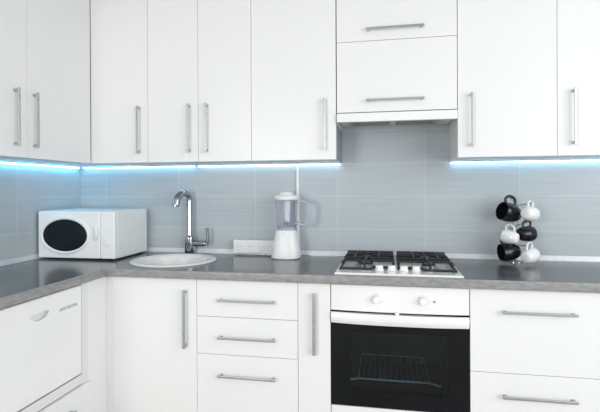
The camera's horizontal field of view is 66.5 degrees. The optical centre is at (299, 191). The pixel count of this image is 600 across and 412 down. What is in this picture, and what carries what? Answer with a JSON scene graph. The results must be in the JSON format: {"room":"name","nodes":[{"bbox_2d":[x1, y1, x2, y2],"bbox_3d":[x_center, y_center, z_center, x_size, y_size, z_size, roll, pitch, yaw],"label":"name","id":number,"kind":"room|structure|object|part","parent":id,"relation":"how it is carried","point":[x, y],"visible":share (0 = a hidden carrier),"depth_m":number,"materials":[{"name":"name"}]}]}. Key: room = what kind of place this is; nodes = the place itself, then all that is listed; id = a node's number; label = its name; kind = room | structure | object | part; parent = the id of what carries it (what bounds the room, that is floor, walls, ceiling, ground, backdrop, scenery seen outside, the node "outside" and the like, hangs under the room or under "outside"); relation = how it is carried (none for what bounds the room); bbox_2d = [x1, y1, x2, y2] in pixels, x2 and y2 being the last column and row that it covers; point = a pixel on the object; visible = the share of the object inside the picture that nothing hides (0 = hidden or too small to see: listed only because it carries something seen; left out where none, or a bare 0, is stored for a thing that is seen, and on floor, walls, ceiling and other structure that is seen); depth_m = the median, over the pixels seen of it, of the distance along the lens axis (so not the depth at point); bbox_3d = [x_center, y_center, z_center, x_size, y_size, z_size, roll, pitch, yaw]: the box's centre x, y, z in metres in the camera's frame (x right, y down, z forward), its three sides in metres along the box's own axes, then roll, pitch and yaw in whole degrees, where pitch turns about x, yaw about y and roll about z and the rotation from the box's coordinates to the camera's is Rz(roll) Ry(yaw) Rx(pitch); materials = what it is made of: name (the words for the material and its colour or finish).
{"room":"kitchen","nodes":[
{"label":"kitchen","id":0,"kind":"room"},
{"bbox_2d":[0,163,80,260],"bbox_3d":[-1.962,0.022,0.424,0.120,2.500,5.200,0,0,11],"label":"wall","id":1,"kind":"structure","parent":0,"point":[25,190],"depth_m":2.53,"materials":[{"name":"grey tile"}]},
{"bbox_2d":[0,0,90,163],"bbox_3d":[-1.411,-0.635,2.160,0.323,0.960,0.954,0,0,11],"label":"upper cabinet","id":2,"kind":"object","parent":1,"relation":"attached to","point":[45,44],"visible":0.99,"depth_m":2.27,"materials":[{"name":"wood"}]},
{"bbox_3d":[-1.334,-0.635,1.907,0.018,0.959,0.483,0,0,11],"label":"door","id":3,"kind":"part","parent":2,"relation":"part of","materials":[{"name":"white laminate"}]},
{"bbox_3d":[-1.278,-0.337,2.067,0.030,0.265,0.011,0,0,11],"label":"handle","id":4,"kind":"part","parent":2,"relation":"part of","materials":[{"name":"metal"}]},
{"bbox_3d":[-1.257,-0.338,2.180,0.030,0.265,0.011,0,0,11],"label":"handle","id":5,"kind":"part","parent":2,"relation":"part of","materials":[{"name":"metal"}]},
{"bbox_2d":[0,161,79,168],"bbox_3d":[-1.525,-0.148,2.329,0.016,0.012,1.223,0,0,11],"label":"led strip","id":6,"kind":"object","parent":2,"relation":"attached to","point":[3,162],"visible":1,"depth_m":2.57,"materials":[{"name":"plastic"}]},
{"bbox_2d":[81,124,599,256],"bbox_3d":[0.446,0.004,2.678,4.020,2.500,0.120,0,0,11],"label":"wall","id":7,"kind":"structure","parent":0,"point":[394,188],"depth_m":2.62,"materials":[{"name":"grey tile"}]},
{"bbox_2d":[51,0,166,166],"bbox_3d":[-1.139,-0.638,2.738,0.646,0.960,0.340,0,0,11],"label":"upper cabinet","id":8,"kind":"object","parent":7,"relation":"attached to","point":[118,28],"visible":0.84,"depth_m":2.57,"materials":[{"name":"wood"}]},
{"bbox_3d":[-1.018,-0.639,2.582,0.350,0.959,0.018,0,0,11],"label":"door","id":9,"kind":"part","parent":8,"relation":"part of","materials":[{"name":"white laminate"}]},
{"bbox_3d":[-0.898,-0.340,2.536,0.011,0.265,0.030,0,0,11],"label":"handle","id":10,"kind":"part","parent":8,"relation":"part of","materials":[{"name":"metal"}]},
{"bbox_2d":[82,165,195,168],"bbox_3d":[-1.019,-0.152,2.873,0.770,0.012,0.016,0,0,11],"label":"led strip","id":11,"kind":"object","parent":8,"relation":"attached to","point":[167,166],"visible":1,"depth_m":2.86,"materials":[{"name":"plastic"}]},
{"bbox_2d":[147,0,263,164],"bbox_3d":[-0.527,-0.641,2.623,0.595,0.960,0.340,0,0,11],"label":"upper cabinet","id":12,"kind":"object","parent":7,"relation":"attached to","point":[199,51],"visible":0.94,"depth_m":2.48,"materials":[{"name":"wood"}]},
{"bbox_3d":[-0.699,-0.640,2.522,0.294,0.959,0.018,0,0,11],"label":"door","id":13,"kind":"part","parent":12,"relation":"part of","materials":[{"name":"white laminate"}]},
{"bbox_3d":[-0.605,-0.342,2.481,0.011,0.265,0.030,0,0,11],"label":"handle","id":14,"kind":"part","parent":12,"relation":"part of","materials":[{"name":"metal"}]},
{"bbox_3d":[-0.507,-0.342,2.462,0.011,0.265,0.030,0,0,11],"label":"handle","id":15,"kind":"part","parent":12,"relation":"part of","materials":[{"name":"metal"}]},
{"bbox_3d":[-0.406,-0.641,2.467,0.298,0.959,0.018,0,0,11],"label":"door","id":16,"kind":"part","parent":12,"relation":"part of","materials":[{"name":"white laminate"}]},
{"bbox_2d":[251,0,341,163],"bbox_3d":[-0.011,-0.643,2.526,0.453,0.960,0.340,0,0,11],"label":"upper cabinet","id":17,"kind":"object","parent":7,"relation":"attached to","point":[294,42],"visible":0.99,"depth_m":2.39,"materials":[{"name":"wood"}]},
{"bbox_2d":[197,163,340,166],"bbox_3d":[-0.196,-0.156,2.718,0.875,0.012,0.016,0,0,11],"label":"led strip","id":18,"kind":"object","parent":17,"relation":"attached to","point":[298,164],"visible":1,"depth_m":2.71,"materials":[{"name":"plastic"}]},
{"bbox_3d":[0.127,-0.344,2.344,0.011,0.265,0.030,0,0,11],"label":"handle","id":19,"kind":"part","parent":17,"relation":"part of","materials":[{"name":"metal"}]},
{"bbox_3d":[0.217,-0.254,2.510,0.002,0.180,0.289,0,0,11],"label":"panel","id":20,"kind":"part","parent":17,"relation":"part of","materials":[{"name":"grey laminate"}]},
{"bbox_2d":[296,166,298,238],"bbox_3d":[-0.012,0.101,2.697,0.016,0.494,0.011,0,0,11],"label":"cable cover","id":21,"kind":"object","parent":7,"relation":"attached to","point":[297,167],"visible":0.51,"depth_m":2.69,"materials":[{"name":"white plastic"}]},
{"bbox_2d":[336,0,456,113],"bbox_3d":[0.503,-0.764,2.429,0.591,0.722,0.340,0,0,11],"label":"upper cabinet","id":22,"kind":"object","parent":7,"relation":"attached to","point":[393,55],"visible":0.97,"depth_m":2.29,"materials":[{"name":"wood"}]},
{"bbox_3d":[0.471,-0.816,2.277,0.285,0.011,0.030,0,0,11],"label":"handle","id":23,"kind":"part","parent":22,"relation":"part of","materials":[{"name":"metal"}]},
{"bbox_3d":[0.472,-0.459,2.278,0.285,0.011,0.030,0,0,11],"label":"handle","id":24,"kind":"part","parent":22,"relation":"part of","materials":[{"name":"metal"}]},
{"bbox_3d":[0.478,-0.943,2.299,0.590,0.361,0.018,0,0,11],"label":"flap door","id":25,"kind":"part","parent":22,"relation":"part of","materials":[{"name":"white laminate"}]},
{"bbox_3d":[0.480,-0.582,2.300,0.590,0.358,0.018,0,0,11],"label":"flap door","id":26,"kind":"part","parent":22,"relation":"part of","materials":[{"name":"white laminate"}]},
{"bbox_2d":[337,110,457,126],"bbox_3d":[0.506,-0.376,2.434,0.589,0.046,0.327,0,0,11],"label":"extractor hood","id":27,"kind":"object","parent":7,"relation":"attached to","point":[433,116],"visible":1,"depth_m":2.29,"materials":[{"name":"white metal"}]},
{"bbox_2d":[449,0,556,160],"bbox_3d":[1.016,-0.647,2.333,0.447,0.960,0.340,0,0,11],"label":"upper cabinet","id":28,"kind":"object","parent":7,"relation":"attached to","point":[507,49],"visible":0.98,"depth_m":2.20,"materials":[{"name":"wood"}]},
{"bbox_3d":[0.830,-0.347,2.211,0.011,0.265,0.030,0,0,11],"label":"handle","id":29,"kind":"part","parent":28,"relation":"part of","materials":[{"name":"metal"}]},
{"bbox_2d":[450,159,599,162],"bbox_3d":[1.266,-0.161,2.443,0.890,0.012,0.016,0,0,11],"label":"led strip","id":30,"kind":"object","parent":28,"relation":"attached to","point":[561,160],"visible":1,"depth_m":2.45,"materials":[{"name":"plastic"}]},
{"bbox_2d":[538,0,599,159],"bbox_3d":[1.457,-0.648,2.250,0.448,0.960,0.340,0,0,11],"label":"upper cabinet","id":31,"kind":"object","parent":7,"relation":"attached to","point":[578,21],"visible":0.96,"depth_m":2.14,"materials":[{"name":"wood"}]},
{"bbox_3d":[1.277,-0.349,2.127,0.011,0.265,0.030,0,0,11],"label":"handle","id":32,"kind":"part","parent":31,"relation":"part of","materials":[{"name":"metal"}]},
{"bbox_3d":[1.433,-0.648,2.121,0.447,0.959,0.018,0,0,11],"label":"door","id":33,"kind":"part","parent":31,"relation":"part of","materials":[{"name":"white laminate"}]},
{"bbox_3d":[-0.029,1.315,0.127,4.020,0.100,5.320,0,0,11],"label":"floor","id":34,"kind":"structure","parent":0,"visible":0},
{"bbox_2d":[0,277,106,411],"bbox_3d":[-1.291,0.844,1.966,0.618,0.840,0.784,0,0,11],"label":"dishwasher","id":35,"kind":"object","parent":34,"relation":"on","point":[87,391],"depth_m":1.94,"materials":[{"name":"metal"}]},
{"bbox_3d":[-1.312,0.635,1.874,0.537,0.408,0.554,0,0,11],"label":"dishwasher","id":36,"kind":"part","parent":35,"relation":"part of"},
{"bbox_3d":[-1.040,1.024,1.836,0.018,0.277,0.618,0,0,11],"label":"drawer","id":37,"kind":"part","parent":35,"relation":"part of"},
{"bbox_3d":[-0.987,0.792,2.225,0.017,0.740,0.162,0,0,11],"label":"corner panel","id":38,"kind":"part","parent":35,"relation":"part of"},
{"bbox_2d":[106,276,197,411],"bbox_3d":[-0.680,0.840,2.516,0.479,0.839,0.615,0,0,11],"label":"base cabinet","id":39,"kind":"object","parent":34,"relation":"on","point":[152,322],"visible":0.75,"depth_m":2.24,"materials":[{"name":"wood"}]},
{"bbox_3d":[-0.553,0.612,2.193,0.014,0.280,0.030,0,0,11],"label":"handle","id":40,"kind":"part","parent":39,"relation":"part of","materials":[{"name":"metal"}]},
{"bbox_2d":[197,279,298,411],"bbox_3d":[-0.201,0.838,2.426,0.494,0.839,0.615,0,0,11],"label":"drawer unit","id":41,"kind":"object","parent":34,"relation":"on","point":[247,331],"visible":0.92,"depth_m":2.15,"materials":[{"name":"wood"}]},
{"bbox_3d":[-0.250,0.871,2.137,0.280,0.011,0.030,0,0,11],"label":"handle","id":42,"kind":"part","parent":41,"relation":"part of","materials":[{"name":"metal"}]},
{"bbox_3d":[-0.251,0.690,2.137,0.280,0.011,0.030,0,0,11],"label":"handle","id":43,"kind":"part","parent":41,"relation":"part of","materials":[{"name":"metal"}]},
{"bbox_3d":[-0.252,0.514,2.136,0.280,0.011,0.030,0,0,11],"label":"handle","id":44,"kind":"part","parent":41,"relation":"part of","materials":[{"name":"metal"}]},
{"bbox_3d":[-0.251,0.687,2.161,0.493,0.177,0.018,0,0,11],"label":"drawer","id":45,"kind":"part","parent":41,"relation":"part of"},
{"bbox_3d":[-0.252,0.509,2.161,0.493,0.174,0.018,0,0,11],"label":"drawer","id":46,"kind":"part","parent":41,"relation":"part of","materials":[{"name":"white laminate"}]},
{"bbox_3d":[-0.250,0.968,2.162,0.493,0.381,0.018,0,0,11],"label":"drawer","id":47,"kind":"part","parent":41,"relation":"part of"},
{"bbox_2d":[0,247,599,308],"bbox_3d":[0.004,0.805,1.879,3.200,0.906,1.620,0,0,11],"label":"countertop","id":48,"kind":"structure","parent":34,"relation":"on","point":[20,282],"depth_m":2.16,"materials":[{"name":"grey stone"}]},
{"bbox_3d":[-1.566,0.371,2.161,0.013,0.026,1.598,0,0,11],"label":"edging strip","id":49,"kind":"part","parent":48,"relation":"part of","materials":[{"name":"white plastic"}]},
{"bbox_2d":[38,208,146,259],"bbox_3d":[-1.216,0.245,2.703,0.469,0.272,0.375,0,0,10],"label":"microwave","id":50,"kind":"object","parent":48,"relation":"on","point":[92,233],"visible":1,"depth_m":2.54,"materials":[{"name":"white plastic"}]},
{"bbox_3d":[-1.284,0.242,2.559,0.380,0.260,0.031,0,0,10],"label":"door","id":51,"kind":"part","parent":50,"relation":"part of","materials":[{"name":"white plastic"}]},
{"bbox_3d":[-1.121,0.232,2.506,0.027,0.083,0.017,0,0,10],"label":"handle","id":52,"kind":"part","parent":50,"relation":"part of","materials":[{"name":"white plastic"}]},
{"bbox_3d":[-1.053,0.241,2.520,0.086,0.260,0.030,0,0,10],"label":"control panel","id":53,"kind":"part","parent":50,"relation":"part of","materials":[{"name":"white plastic"}]},
{"bbox_2d":[129,253,216,267],"bbox_3d":[-0.688,0.455,2.501,0.458,0.170,0.458,0,0,11],"label":"sink","id":54,"kind":"object","parent":48,"relation":"in","point":[181,259],"visible":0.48,"depth_m":2.63,"materials":[{"name":"white ceramic"}]},
{"bbox_2d":[172,190,208,253],"bbox_3d":[-0.661,0.185,2.749,0.217,0.386,0.114,0,0,-22],"label":"tap","id":55,"kind":"object","parent":48,"relation":"on","point":[190,243],"visible":0.99,"depth_m":2.75,"materials":[{"name":"silver metal"}]},
{"bbox_3d":[-0.702,0.041,2.727,0.046,0.097,0.144,0,0,31],"label":"spout","id":56,"kind":"part","parent":55,"relation":"part of","materials":[{"name":"silver metal"}]},
{"bbox_3d":[-0.613,0.315,2.762,0.093,0.035,0.035,0,0,13],"label":"valve arm","id":57,"kind":"part","parent":55,"relation":"part of","materials":[{"name":"silver metal"}]},
{"bbox_3d":[-0.559,0.273,2.747,0.029,0.107,0.034,0,0,11],"label":"lever","id":58,"kind":"part","parent":55,"relation":"part of","materials":[{"name":"silver metal"}]},
{"bbox_2d":[233,239,273,252],"bbox_3d":[-0.258,0.327,2.711,0.278,0.076,0.034,0,0,11],"label":"power strip","id":59,"kind":"object","parent":48,"relation":"on","point":[239,246],"visible":0.83,"depth_m":2.70,"materials":[{"name":"white plastic"}]},
{"bbox_2d":[235,242,243,250],"bbox_3d":[-0.358,0.326,2.716,0.052,0.052,0.005,0,0,11],"label":"socket","id":60,"kind":"object","parent":59,"relation":"attached to","point":[239,246],"depth_m":2.72,"materials":[{"name":"grey plastic"}]},
{"bbox_2d":[246,242,254,250],"bbox_3d":[-0.293,0.325,2.703,0.052,0.052,0.005,0,0,11],"label":"socket","id":61,"kind":"object","parent":59,"relation":"attached to","point":[250,246],"depth_m":2.70,"materials":[{"name":"grey plastic"}]},
{"bbox_2d":[257,242,264,250],"bbox_3d":[-0.228,0.325,2.691,0.052,0.052,0.005,0,0,11],"label":"socket","id":62,"kind":"object","parent":59,"relation":"attached to","point":[260,245],"depth_m":2.69,"materials":[{"name":"grey plastic"}]},
{"bbox_2d":[268,242,272,250],"bbox_3d":[-0.164,0.325,2.679,0.052,0.052,0.005,0,0,11],"label":"socket","id":63,"kind":"object","parent":59,"relation":"attached to","point":[270,244],"depth_m":2.68,"materials":[{"name":"grey plastic"}]},
{"bbox_2d":[271,192,310,259],"bbox_3d":[-0.047,0.189,2.580,0.224,0.374,0.152,0,0,11],"label":"blender","id":64,"kind":"object","parent":48,"relation":"on","point":[286,246],"visible":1,"depth_m":2.53,"materials":[{"name":"white plastic"}]},
{"bbox_3d":[-0.079,0.026,2.585,0.136,0.047,0.136,0,0,11],"label":"lid","id":65,"kind":"part","parent":64,"relation":"part of","materials":[{"name":"white plastic"}]},
{"bbox_2d":[275,199,296,227],"bbox_3d":[-0.078,0.125,2.585,0.126,0.156,0.126,0,0,11],"label":"jar","id":66,"kind":"object","parent":64,"relation":"on","point":[286,209],"depth_m":2.54,"materials":[{"name":"clear glass"}]},
{"bbox_3d":[0.017,0.123,2.567,0.094,0.156,0.019,0,0,11],"label":"jar handle","id":67,"kind":"part","parent":64,"relation":"part of","materials":[{"name":"white plastic"}]},
{"bbox_3d":[0.145,0.362,2.667,3.189,0.026,0.013,0,0,11],"label":"edging strip","id":68,"kind":"part","parent":48,"relation":"part of","materials":[{"name":"white plastic"}]},
{"bbox_2d":[334,250,463,277],"bbox_3d":[0.481,0.372,2.283,0.562,0.081,0.525,0,0,11],"label":"gas hob","id":69,"kind":"object","parent":48,"relation":"in","point":[377,263],"visible":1,"depth_m":2.20,"materials":[{"name":"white metal"}]},
{"bbox_3d":[0.321,0.361,2.235,0.112,0.018,0.112,0,0,11],"label":"burner","id":70,"kind":"part","parent":69,"relation":"part of","materials":[{"name":"metal"}]},
{"bbox_3d":[0.371,0.358,2.142,0.043,0.024,0.043,0,0,11],"label":"knob","id":71,"kind":"part","parent":69,"relation":"part of","materials":[{"name":"white plastic"}]},
{"bbox_3d":[0.428,0.358,2.131,0.043,0.024,0.043,0,0,11],"label":"knob","id":72,"kind":"part","parent":69,"relation":"part of","materials":[{"name":"white plastic"}]},
{"bbox_3d":[0.482,0.357,2.121,0.043,0.024,0.043,0,0,11],"label":"knob","id":73,"kind":"part","parent":69,"relation":"part of","materials":[{"name":"white plastic"}]},
{"bbox_3d":[0.537,0.357,2.111,0.043,0.024,0.043,0,0,11],"label":"knob","id":74,"kind":"part","parent":69,"relation":"part of","materials":[{"name":"white plastic"}]},
{"bbox_3d":[0.612,0.360,2.180,0.100,0.018,0.100,0,0,11],"label":"burner","id":75,"kind":"part","parent":69,"relation":"part of","materials":[{"name":"metal"}]},
{"bbox_2d":[507,196,531,262],"bbox_3d":[1.128,0.199,2.380,0.127,0.345,0.178,0,0,11],"label":"mug tree","id":76,"kind":"object","parent":48,"relation":"on","point":[515,260],"visible":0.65,"depth_m":2.39,"materials":[{"name":"silver metal"}]},
{"bbox_2d":[497,239,520,260],"bbox_3d":[1.087,0.296,2.375,0.100,0.134,0.094,0,0,-3],"label":"mug","id":77,"kind":"object","parent":76,"relation":"hanging from","point":[505,252],"visible":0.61,"depth_m":2.35,"materials":[{"name":"black ceramic"}]},
{"bbox_2d":[496,195,521,221],"bbox_3d":[1.088,0.089,2.375,0.115,0.143,0.100,0,0,-14],"label":"mug","id":78,"kind":"object","parent":76,"relation":"hanging from","point":[505,211],"visible":0.97,"depth_m":2.36,"materials":[{"name":"black ceramic"}]},
{"bbox_3d":[1.095,0.045,2.376,0.080,0.051,0.012,14,-3,-14],"label":"handle","id":79,"kind":"part","parent":78,"relation":"part of","materials":[{"name":"black ceramic"}]},
{"bbox_2d":[501,224,519,243],"bbox_3d":[1.065,0.216,2.314,0.072,0.101,0.078,0,0,-42],"label":"mug","id":80,"kind":"object","parent":76,"relation":"hanging from","point":[507,236],"visible":1,"depth_m":2.29,"materials":[{"name":"white ceramic"}]},
{"bbox_3d":[1.064,0.184,2.314,0.008,0.036,0.056,0,8,-39],"label":"handle","id":81,"kind":"part","parent":80,"relation":"part of","materials":[{"name":"white ceramic"}]},
{"bbox_2d":[516,220,536,241],"bbox_3d":[1.172,0.204,2.379,0.083,0.116,0.081,0,0,-19],"label":"mug","id":82,"kind":"object","parent":76,"relation":"hanging from","point":[526,233],"visible":0.88,"depth_m":2.35,"materials":[{"name":"black ceramic"}]},
{"bbox_3d":[1.180,0.167,2.382,0.065,0.041,0.009,0,0,-19],"label":"handle","id":83,"kind":"part","parent":82,"relation":"part of","materials":[{"name":"black ceramic"}]},
{"bbox_2d":[520,242,539,263],"bbox_3d":[1.151,0.309,2.298,0.084,0.109,0.077,0,0,-34],"label":"mug","id":84,"kind":"object","parent":76,"relation":"hanging from","point":[529,255],"visible":1,"depth_m":2.28,"materials":[{"name":"white ceramic"}]},
{"bbox_2d":[520,200,539,220],"bbox_3d":[1.150,0.098,2.294,0.083,0.108,0.075,0,0,-36],"label":"mug","id":85,"kind":"object","parent":76,"relation":"hanging from","point":[529,213],"visible":1,"depth_m":2.27,"materials":[{"name":"white ceramic"}]},
{"bbox_2d":[298,283,331,411],"bbox_3d":[0.117,0.837,2.366,0.150,0.839,0.615,0,0,11],"label":"base cabinet","id":86,"kind":"object","parent":34,"relation":"on","point":[314,299],"visible":0.67,"depth_m":2.09,"materials":[{"name":"wood"}]},
{"bbox_3d":[0.065,0.602,2.077,0.016,0.280,0.030,0,0,11],"label":"handle","id":87,"kind":"part","parent":86,"relation":"part of","materials":[{"name":"metal"}]},
{"bbox_2d":[331,404,423,411],"bbox_3d":[0.490,0.835,2.311,0.600,0.840,0.585,0,0,11],"label":"base cabinet","id":88,"kind":"object","parent":34,"relation":"on","point":[334,407],"visible":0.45,"depth_m":2.06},
{"bbox_2d":[331,284,469,411],"bbox_3d":[0.481,0.698,2.266,0.596,0.558,0.562,0,0,11],"label":"oven","id":89,"kind":"object","parent":88,"relation":"in","point":[393,347],"visible":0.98,"depth_m":2.05,"materials":[{"name":"glass"}]},
{"bbox_3d":[0.339,0.478,2.022,0.046,0.046,0.031,0,0,11],"label":"knob","id":90,"kind":"part","parent":89,"relation":"part of","materials":[{"name":"white plastic"}]},
{"bbox_3d":[0.437,0.478,2.033,0.596,0.114,0.054,0,0,11],"label":"control panel","id":91,"kind":"part","parent":89,"relation":"part of","materials":[{"name":"white metal"}]},
{"bbox_3d":[0.432,0.568,2.005,0.596,0.049,0.031,0,0,11],"label":"handle","id":92,"kind":"part","parent":89,"relation":"part of","materials":[{"name":"white metal"}]},
{"bbox_3d":[0.536,0.477,1.984,0.046,0.046,0.031,0,0,11],"label":"knob","id":93,"kind":"part","parent":89,"relation":"part of","materials":[{"name":"white plastic"}]},
{"bbox_2d":[469,289,599,411],"bbox_3d":[1.054,0.833,2.190,0.549,0.839,0.615,0,0,11],"label":"drawer unit","id":94,"kind":"object","parent":34,"relation":"on","point":[530,351],"visible":0.88,"depth_m":1.92,"materials":[{"name":"wood"}]},
{"bbox_3d":[1.005,0.963,1.926,0.548,0.380,0.018,0,0,11],"label":"drawer","id":95,"kind":"part","parent":94,"relation":"part of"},
{"bbox_3d":[0.996,0.866,1.903,0.290,0.011,0.030,0,0,11],"label":"handle","id":96,"kind":"part","parent":94,"relation":"part of","materials":[{"name":"metal"}]},
{"bbox_3d":[0.995,0.509,1.902,0.290,0.011,0.030,0,0,11],"label":"handle","id":97,"kind":"part","parent":94,"relation":"part of","materials":[{"name":"metal"}]}
]}

